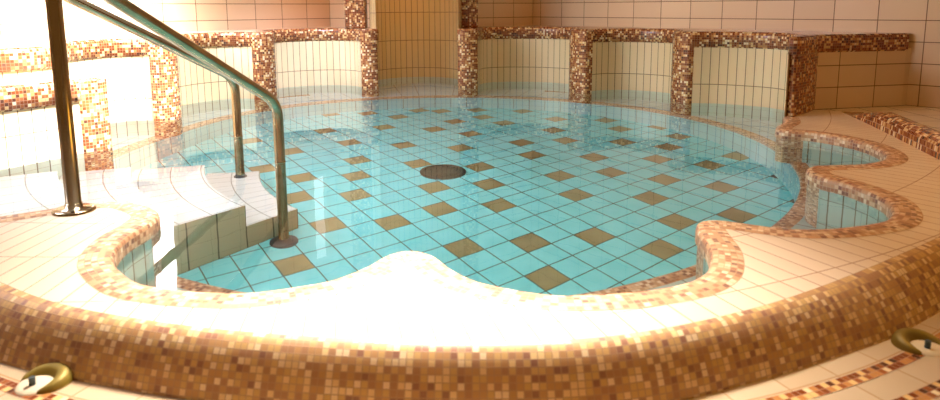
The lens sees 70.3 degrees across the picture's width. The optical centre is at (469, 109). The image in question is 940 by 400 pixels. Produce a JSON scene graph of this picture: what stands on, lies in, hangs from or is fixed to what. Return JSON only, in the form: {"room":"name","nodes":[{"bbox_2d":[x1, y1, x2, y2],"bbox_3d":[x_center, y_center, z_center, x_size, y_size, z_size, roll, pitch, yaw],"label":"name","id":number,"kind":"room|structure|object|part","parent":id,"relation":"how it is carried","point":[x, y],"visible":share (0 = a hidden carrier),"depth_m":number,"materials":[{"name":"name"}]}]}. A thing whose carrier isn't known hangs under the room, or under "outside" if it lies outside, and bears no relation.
{"room":"indoor swimming pool","nodes":[
{"label":"indoor swimming pool","id":0,"kind":"room"},
{"bbox_2d":[0,0,329,36],"bbox_3d":[-3.717,-1.186,3.879,1.262,3.900,7.642,4,10,25],"label":"wall","id":1,"kind":"structure","parent":0,"point":[17,17],"depth_m":5.89,"materials":[{"name":"tile"}]},
{"bbox_2d":[330,0,369,26],"bbox_3d":[-1.238,-1.659,6.893,0.564,3.900,0.001,4,10,25],"label":"wall","id":2,"kind":"structure","parent":0,"point":[337,9],"depth_m":7.06,"materials":[{"name":"tile"}]},
{"bbox_2d":[369,0,461,79],"bbox_3d":[-0.540,-1.919,6.588,0.915,3.300,1.005,0,9,0],"label":"wall","id":3,"kind":"structure","parent":0,"point":[418,38],"depth_m":7.20,"materials":[{"name":"tile"}]},
{"bbox_2d":[0,110,939,399],"bbox_3d":[-0.060,0.575,4.508,5.364,1.280,6.260,0,9,0],"label":"pool edge","id":4,"kind":"object","parent":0,"point":[770,302],"visible":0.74,"depth_m":1.57,"materials":[{"name":"tile"}]},
{"bbox_2d":[0,74,111,169],"bbox_3d":[-2.607,0.640,3.310,0.784,1.531,1.475,5,10,33],"label":"ledge","id":5,"kind":"object","parent":4,"relation":"on","point":[28,118],"visible":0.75,"depth_m":3.33,"materials":[{"name":"tile"}]},
{"bbox_2d":[45,0,285,216],"bbox_3d":[-1.158,0.444,2.823,0.138,2.052,1.157,4,10,27],"label":"handrail","id":6,"kind":"object","parent":4,"relation":"on","point":[74,206],"visible":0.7,"depth_m":2.32,"materials":[{"name":"metal"}]},
{"bbox_2d":[0,27,378,122],"bbox_3d":[-2.221,0.032,4.972,1.782,1.163,4.719,7,11,39],"label":"ledge","id":7,"kind":"object","parent":4,"relation":"on","point":[145,80],"visible":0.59,"depth_m":5.37,"materials":[{"name":"tile"}]},
{"bbox_2d":[344,0,367,28],"bbox_3d":[-1.113,-2.154,6.309,0.195,2.745,0.180,0,9,0],"label":"column","id":8,"kind":"structure","parent":7,"relation":"on","point":[355,10],"depth_m":6.41,"materials":[{"name":"brown tile"}]},
{"bbox_2d":[0,77,888,295],"bbox_3d":[-0.099,0.068,4.489,4.750,0.001,5.755,0,9,0],"label":"pool water","id":9,"kind":"object","parent":4,"relation":"in","point":[547,188],"visible":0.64,"depth_m":2.84,"materials":[{"name":"liquid"}]},
{"bbox_2d":[0,312,939,399],"bbox_3d":[-0.224,0.799,1.743,4.129,0.466,1.290,0,9,4],"label":"floor","id":10,"kind":"structure","parent":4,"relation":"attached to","point":[920,379],"depth_m":1.47,"materials":[{"name":"tile"}]},
{"bbox_2d":[14,362,73,395],"bbox_3d":[-0.946,0.593,1.488,0.117,0.028,0.109,0,9,0],"label":"fitting","id":11,"kind":"object","parent":10,"relation":"on","point":[46,378],"visible":0.98,"depth_m":1.48,"materials":[{"name":"gold metal"}]},
{"bbox_3d":[-0.960,0.595,1.465,0.013,0.020,0.013,0,9,0],"label":"knob","id":12,"kind":"part","parent":11,"relation":"part of","materials":[{"name":"metal"}]},
{"bbox_2d":[891,328,939,356],"bbox_3d":[1.095,0.561,1.628,0.119,0.028,0.110,0,9,0],"label":"fitting","id":13,"kind":"object","parent":10,"relation":"on","point":[911,340],"visible":1,"depth_m":1.62,"materials":[{"name":"gold metal"}]},
{"bbox_3d":[1.099,0.563,1.604,0.013,0.020,0.013,0,9,0],"label":"knob","id":14,"kind":"part","parent":13,"relation":"part of","materials":[{"name":"metal"}]},
{"bbox_2d":[457,25,910,116],"bbox_3d":[1.389,-0.094,5.677,1.370,1.163,3.650,-8,12,-41],"label":"ledge","id":15,"kind":"object","parent":4,"relation":"on","point":[796,73],"visible":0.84,"depth_m":5.17,"materials":[{"name":"tile"}]},
{"bbox_2d":[461,0,477,27],"bbox_3d":[-0.011,-2.163,6.331,0.162,2.745,0.180,0,9,0],"label":"column","id":16,"kind":"structure","parent":15,"relation":"on","point":[469,7],"depth_m":6.43,"materials":[{"name":"brown tile"}]},
{"bbox_3d":[2.738,-0.219,4.637,0.772,0.411,0.012,-2,9,-14],"label":"flat panel","id":17,"kind":"part","parent":15,"relation":"part of","materials":[{"name":"tile"}]},
{"bbox_3d":[-1.574,0.888,3.318,1.370,1.027,1.606,0,9,0],"label":"stairs","id":18,"kind":"structure","parent":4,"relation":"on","visible":0},
{"bbox_2d":[62,0,242,138],"bbox_3d":[-1.817,0.153,3.380,0.137,1.986,1.463,7,11,39],"label":"handrail","id":19,"kind":"object","parent":18,"relation":"on","point":[84,5],"visible":0.42,"depth_m":3.49,"materials":[{"name":"metal"}]},
{"bbox_2d":[478,0,532,26],"bbox_3d":[0.300,-1.671,6.924,1.040,3.900,0.001,-8,11,-41],"label":"wall","id":20,"kind":"structure","parent":0,"point":[490,12],"depth_m":7.08,"materials":[{"name":"tile"}]},
{"bbox_2d":[533,0,939,109],"bbox_3d":[2.896,-1.359,4.790,0.008,3.900,6.668,-8,11,-41],"label":"wall","id":21,"kind":"structure","parent":0,"point":[920,19],"depth_m":5.30,"materials":[{"name":"tile"}]},
{"bbox_2d":[827,105,939,130],"bbox_3d":[3.556,0.136,3.639,3.090,0.001,2.287,0,9,0],"label":"floor","id":22,"kind":"structure","parent":0,"point":[927,116],"depth_m":4.48,"materials":[{"name":"tile"}]}
]}

